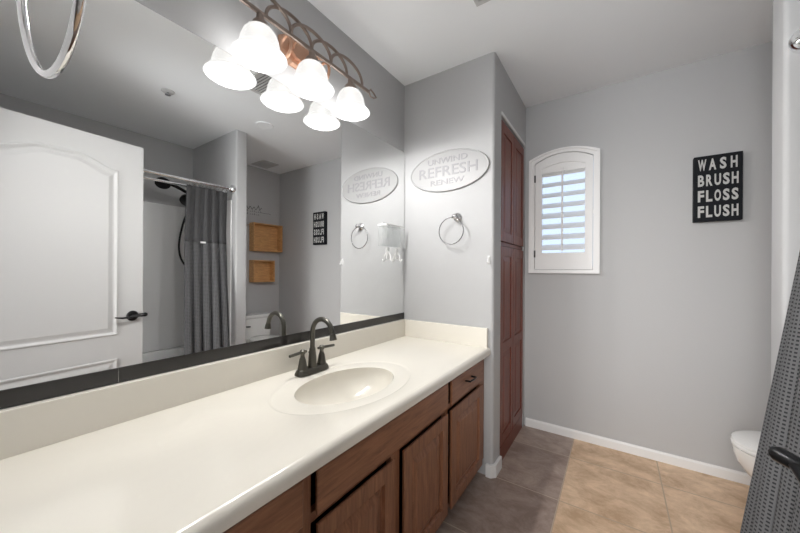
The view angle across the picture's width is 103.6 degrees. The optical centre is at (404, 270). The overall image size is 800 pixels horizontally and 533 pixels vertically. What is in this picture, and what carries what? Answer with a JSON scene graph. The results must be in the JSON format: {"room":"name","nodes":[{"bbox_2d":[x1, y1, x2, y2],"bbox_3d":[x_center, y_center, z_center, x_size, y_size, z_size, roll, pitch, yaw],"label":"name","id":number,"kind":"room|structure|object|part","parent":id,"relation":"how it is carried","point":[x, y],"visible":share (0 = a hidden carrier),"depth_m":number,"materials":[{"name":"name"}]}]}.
{"room":"bathroom","nodes":[
{"label":"bathroom","id":0,"kind":"room"},
{"bbox_2d":[0,0,404,409],"bbox_3d":[-0.554,-0.040,1.431,0.114,2.440,2.002,0,0,34],"label":"wall","id":1,"kind":"structure","parent":0,"point":[220,23],"depth_m":1.50,"materials":[{"name":"grey paint"}]},
{"bbox_2d":[0,0,404,408],"bbox_3d":[-0.497,-0.238,1.403,0.009,1.130,1.777,0,0,34],"label":"wall mirror","id":2,"kind":"object","parent":1,"relation":"attached to","point":[168,202],"visible":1,"depth_m":1.00,"materials":[{"name":"clear glass"}]},
{"bbox_2d":[382,223,403,261],"bbox_3d":[-0.062,-0.172,2.010,0.044,0.241,0.206,0,0,34],"label":"caddy","id":3,"kind":"object","parent":2,"relation":"attached to","point":[388,249],"visible":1,"depth_m":1.99,"materials":[{"name":"white plastic"}]},
{"bbox_2d":[0,319,405,459],"bbox_3d":[-0.489,0.384,1.397,0.020,0.112,1.781,0,0,34],"label":"backsplash","id":4,"kind":"structure","parent":1,"relation":"attached to","point":[24,428],"depth_m":0.95,"materials":[{"name":"beige stone"}]},
{"bbox_2d":[230,0,376,120],"bbox_3d":[-0.404,-0.910,1.361,0.204,0.259,0.886,0,0,34],"label":"vanity light","id":5,"kind":"object","parent":1,"relation":"attached to","point":[257,48],"visible":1,"depth_m":1.32,"materials":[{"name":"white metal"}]},
{"bbox_3d":[-0.532,-0.836,1.159,0.191,0.110,0.191,0,0,34],"label":"lamp shade","id":6,"kind":"part","parent":5,"relation":"part of","materials":[{"name":"white glass"}]},
{"bbox_2d":[252,12,267,24],"bbox_3d":[-0.531,-0.914,1.159,0.068,0.054,0.068,0,0,34],"label":"socket","id":7,"kind":"object","parent":5,"relation":"attached to","point":[260,16],"depth_m":1.15,"materials":[{"name":"brown metal"}]},
{"bbox_3d":[-0.399,-0.836,1.357,0.191,0.110,0.191,0,0,34],"label":"lamp shade","id":8,"kind":"part","parent":5,"relation":"part of","materials":[{"name":"white glass"}]},
{"bbox_2d":[305,50,318,60],"bbox_3d":[-0.399,-0.914,1.357,0.068,0.054,0.068,0,0,34],"label":"socket","id":9,"kind":"object","parent":5,"relation":"attached to","point":[312,55],"depth_m":1.34,"materials":[{"name":"brown metal"}]},
{"bbox_2d":[345,78,355,87],"bbox_3d":[-0.266,-0.913,1.555,0.068,0.054,0.068,0,0,34],"label":"socket","id":10,"kind":"object","parent":5,"relation":"attached to","point":[351,83],"depth_m":1.54,"materials":[{"name":"brown metal"}]},
{"bbox_3d":[-0.266,-0.835,1.555,0.191,0.110,0.191,0,0,34],"label":"lamp shade","id":11,"kind":"part","parent":5,"relation":"part of","materials":[{"name":"white glass"}]},
{"bbox_2d":[404,52,501,474],"bbox_3d":[0.289,-0.035,2.029,0.622,2.440,0.130,0,0,34],"label":"wall partition","id":12,"kind":"structure","parent":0,"point":[460,106],"depth_m":1.92,"materials":[{"name":"grey paint"}]},
{"bbox_2d":[411,148,489,191],"bbox_3d":[0.266,-0.619,1.960,0.536,0.254,0.012,0,0,34],"label":"oval sign","id":13,"kind":"object","parent":12,"relation":"attached to","point":[453,169],"visible":1,"depth_m":1.94,"materials":[{"name":"white metal"}]},
{"bbox_2d":[439,213,463,244],"bbox_3d":[0.290,-0.251,1.915,0.166,0.195,0.056,0,0,34],"label":"towel ring","id":14,"kind":"object","parent":12,"relation":"attached to","point":[457,217],"visible":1,"depth_m":1.91,"materials":[{"name":"silver metal"}]},
{"bbox_3d":[0.309,-0.323,1.903,0.052,0.052,0.056,0,0,34],"label":"wall post","id":15,"kind":"part","parent":14,"relation":"part of","materials":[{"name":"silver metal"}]},
{"bbox_2d":[485,65,525,478],"bbox_3d":[0.680,-0.033,2.128,0.118,2.440,0.768,0,0,34],"label":"wall","id":16,"kind":"structure","parent":0,"point":[514,109],"depth_m":2.18,"materials":[{"name":"grey paint"}]},
{"bbox_2d":[501,111,524,146],"bbox_3d":[0.749,-0.948,2.143,0.007,0.022,0.590,0,0,34],"label":"trim","id":17,"kind":"structure","parent":16,"relation":"attached to","point":[502,113],"depth_m":2.09,"materials":[{"name":"white wood"}]},
{"bbox_2d":[308,0,772,106],"bbox_3d":[0.516,-1.284,0.670,2.726,0.060,3.680,0,0,34],"label":"ceiling","id":18,"kind":"structure","parent":0,"point":[549,50],"depth_m":1.67,"materials":[{"name":"white paint"}]},
{"bbox_2d":[474,0,489,6],"bbox_3d":[0.379,-1.249,1.294,0.280,0.010,0.285,0,0,34],"label":"ceiling vent","id":19,"kind":"object","parent":18,"relation":"in","point":[477,2],"visible":1,"depth_m":1.46,"materials":[{"name":"grey metal"}]},
{"bbox_2d":[436,425,749,532],"bbox_3d":[0.502,1.211,0.670,2.726,0.050,3.680,0,0,34],"label":"floor","id":20,"kind":"structure","parent":0,"point":[546,482],"depth_m":1.67,"materials":[{"name":"tile"}]},
{"bbox_2d":[223,359,483,532],"bbox_3d":[-0.246,0.832,1.232,0.612,0.700,1.780,0,0,34],"label":"vanity cabinet","id":21,"kind":"object","parent":20,"relation":"on","point":[404,476],"visible":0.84,"depth_m":1.12,"materials":[{"name":"brown wood"}]},
{"bbox_2d":[0,319,490,532],"bbox_3d":[-0.249,0.451,1.236,0.600,0.243,1.781,0,0,34],"label":"countertop","id":22,"kind":"structure","parent":21,"relation":"on","point":[202,448],"depth_m":0.82,"materials":[{"name":"beige stone"}]},
{"bbox_2d":[289,317,336,376],"bbox_3d":[-0.392,0.318,1.353,0.190,0.242,0.191,0,0,-16],"label":"sink faucet","id":23,"kind":"object","parent":22,"relation":"on","point":[314,365],"visible":1,"depth_m":1.35,"materials":[{"name":"brown metal"}]},
{"bbox_3d":[-0.441,0.346,1.304,0.013,0.014,0.088,0,0,29],"label":"handle lever","id":24,"kind":"part","parent":23,"relation":"part of","materials":[{"name":"brown metal"}]},
{"bbox_3d":[-0.429,0.378,1.325,0.042,0.087,0.041,0,0,34],"label":"handle","id":25,"kind":"part","parent":23,"relation":"part of","materials":[{"name":"brown metal"}]},
{"bbox_3d":[-0.401,0.428,1.369,0.058,0.022,0.166,0,0,34],"label":"plate","id":26,"kind":"part","parent":23,"relation":"part of","materials":[{"name":"brown metal"}]},
{"bbox_3d":[-0.371,0.378,1.412,0.042,0.087,0.041,0,0,34],"label":"handle","id":27,"kind":"part","parent":23,"relation":"part of","materials":[{"name":"brown metal"}]},
{"bbox_3d":[-0.348,0.274,1.334,0.144,0.152,0.021,0,0,34],"label":"gooseneck spout","id":28,"kind":"part","parent":23,"relation":"part of","materials":[{"name":"brown metal"}]},
{"bbox_3d":[-0.356,0.346,1.431,0.013,0.014,0.088,0,0,38],"label":"handle lever","id":29,"kind":"part","parent":23,"relation":"part of","materials":[{"name":"brown metal"}]},
{"bbox_2d":[294,367,393,404],"bbox_3d":[-0.223,0.509,1.245,0.306,0.126,0.447,0,0,34],"label":"sink basin","id":30,"kind":"object","parent":22,"relation":"in","point":[341,385],"depth_m":1.37,"materials":[{"name":"white ceramic"}]},
{"bbox_3d":[-0.368,0.553,0.572,0.020,0.112,0.435,0,0,34],"label":"drawer","id":31,"kind":"part","parent":21,"relation":"part of","materials":[{"name":"brown wood"}]},
{"bbox_3d":[-0.133,0.860,0.926,0.020,0.450,0.328,0,0,34],"label":"cabinet door","id":32,"kind":"part","parent":21,"relation":"part of","materials":[{"name":"brown wood"}]},
{"bbox_3d":[0.089,0.861,1.258,0.020,0.450,0.350,0,0,34],"label":"cabinet door","id":33,"kind":"part","parent":21,"relation":"part of","materials":[{"name":"brown wood"}]},
{"bbox_3d":[0.319,0.557,1.600,0.020,0.112,0.402,0,0,34],"label":"drawer","id":34,"kind":"part","parent":21,"relation":"part of","materials":[{"name":"brown wood"}]},
{"bbox_3d":[0.318,0.862,1.600,0.020,0.450,0.402,0,0,34],"label":"cabinet door","id":35,"kind":"part","parent":21,"relation":"part of","materials":[{"name":"brown wood"}]},
{"bbox_3d":[0.336,0.545,1.578,0.033,0.009,0.089,0,0,34],"label":"drawer pull","id":36,"kind":"part","parent":21,"relation":"part of","materials":[{"name":"black metal"}]},
{"bbox_2d":[500,120,523,459],"bbox_3d":[0.555,0.124,2.273,0.450,2.124,0.572,0,0,34],"label":"linen cabinet","id":37,"kind":"object","parent":20,"relation":"on","point":[512,152],"visible":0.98,"depth_m":2.11,"materials":[{"name":"brown wood"}]},
{"bbox_3d":[0.653,0.467,2.036,0.020,1.230,0.274,0,0,34],"label":"cabinet door","id":38,"kind":"part","parent":37,"relation":"part of","materials":[{"name":"brown wood"}]},
{"bbox_3d":[0.659,-0.548,2.036,0.020,0.739,0.274,0,0,34],"label":"cabinet door","id":39,"kind":"part","parent":37,"relation":"part of","materials":[{"name":"brown wood"}]},
{"bbox_3d":[0.731,-0.163,2.156,0.010,0.021,0.572,0,0,34],"label":"rail","id":40,"kind":"part","parent":37,"relation":"part of","materials":[{"name":"brown wood"}]},
{"bbox_3d":[0.810,0.468,2.271,0.020,1.230,0.274,0,0,34],"label":"cabinet door","id":41,"kind":"part","parent":37,"relation":"part of","materials":[{"name":"brown wood"}]},
{"bbox_3d":[0.816,-0.548,2.271,0.020,0.739,0.274,0,0,34],"label":"cabinet door","id":42,"kind":"part","parent":37,"relation":"part of","materials":[{"name":"brown wood"}]},
{"bbox_2d":[730,431,760,476],"bbox_3d":[1.877,0.868,1.249,0.827,0.652,0.464,0,0,34],"label":"toilet","id":43,"kind":"object","parent":20,"relation":"on","point":[744,443],"visible":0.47,"depth_m":1.43,"materials":[{"name":"white ceramic"}]},
{"bbox_3d":[1.795,0.805,1.305,0.628,0.016,0.376,0,0,34],"label":"seat","id":44,"kind":"part","parent":43,"relation":"part of","materials":[{"name":"white ceramic"}]},
{"bbox_3d":[1.797,1.004,1.302,0.626,0.378,0.368,0,0,34],"label":"bowl","id":45,"kind":"part","parent":43,"relation":"part of","materials":[{"name":"white ceramic"}]},
{"bbox_3d":[1.795,0.783,1.305,0.626,0.022,0.374,0,0,34],"label":"lid","id":46,"kind":"part","parent":43,"relation":"part of","materials":[{"name":"white ceramic"}]},
{"bbox_2d":[524,41,772,472],"bbox_3d":[1.741,-0.027,1.958,2.070,2.440,0.130,0,0,34],"label":"wall","id":47,"kind":"structure","parent":0,"point":[666,348],"depth_m":1.96,"materials":[{"name":"grey paint"}]},
{"bbox_2d":[528,146,599,273],"bbox_3d":[1.166,-0.428,2.308,0.457,0.900,0.138,0,0,34],"label":"window","id":48,"kind":"structure","parent":47,"relation":"in","point":[594,151],"depth_m":2.21,"materials":[{"name":"white paint"}]},
{"bbox_2d":[534,152,592,269],"bbox_3d":[1.140,-0.424,2.273,0.378,0.838,0.077,0,0,37],"label":"window shutter","id":49,"kind":"object","parent":48,"relation":"attached to","point":[561,164],"visible":0.98,"depth_m":2.25,"materials":[{"name":"white paint"}]},
{"bbox_3d":[1.123,-0.435,2.244,0.012,0.600,0.010,0,0,34],"label":"tilt rod","id":50,"kind":"part","parent":49,"relation":"part of","materials":[{"name":"white paint"}]},
{"bbox_2d":[525,417,750,485],"bbox_3d":[1.700,1.163,1.895,1.858,0.060,0.012,0,0,34],"label":"baseboard","id":51,"kind":"structure","parent":47,"relation":"attached to","point":[702,467],"depth_m":2.00,"materials":[{"name":"white wood"}]},
{"bbox_2d":[692,151,742,222],"bbox_3d":[1.800,-0.474,1.816,0.203,0.380,0.040,0,0,34],"label":"wall sign","id":52,"kind":"object","parent":47,"relation":"attached to","point":[718,178],"visible":1,"depth_m":1.80,"materials":[{"name":"black"}]},
{"bbox_2d":[771,0,799,383],"bbox_3d":[1.589,-0.028,0.812,0.848,2.440,0.103,0,0,34],"label":"wall","id":53,"kind":"structure","parent":0,"point":[786,13],"depth_m":1.01,"materials":[{"name":"grey paint"}]},
{"bbox_3d":[0.008,-0.036,-0.073,2.492,2.440,0.107,0,0,34],"label":"wall","id":54,"kind":"structure","parent":0,"visible":0},
{"bbox_2d":[16,0,86,78],"bbox_3d":[-0.282,-0.255,0.223,0.175,0.204,0.058,0,0,34],"label":"towel ring","id":55,"kind":"object","parent":54,"relation":"attached to","point":[78,6],"visible":1,"depth_m":0.24,"materials":[{"name":"metal"}]},
{"bbox_2d":[768,446,799,482],"bbox_3d":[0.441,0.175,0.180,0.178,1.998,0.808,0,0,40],"label":"door handle","id":56,"kind":"object","parent":54,"relation":"in","point":[780,455],"depth_m":0.51,"materials":[{"name":"black metal"}]},
{"bbox_3d":[0.590,0.315,0.452,0.020,0.023,0.140,0,0,36],"label":"lever","id":57,"kind":"part","parent":56,"relation":"part of","materials":[{"name":"black metal"}]},
{"bbox_2d":[788,29,799,53],"bbox_3d":[0.831,-0.717,0.351,0.082,0.082,1.509,0,0,34],"label":"shower rod","id":58,"kind":"object","parent":54,"relation":"attached to","point":[794,42],"visible":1,"depth_m":0.98,"materials":[{"name":"silver metal"}]},
{"bbox_2d":[740,252,799,532],"bbox_3d":[1.030,0.173,0.818,0.228,1.813,0.400,0,0,34],"label":"shower curtain","id":59,"kind":"object","parent":58,"relation":"hanging from","point":[773,498],"visible":0.94,"depth_m":0.87,"materials":[{"name":"grey fabric"}]}
]}

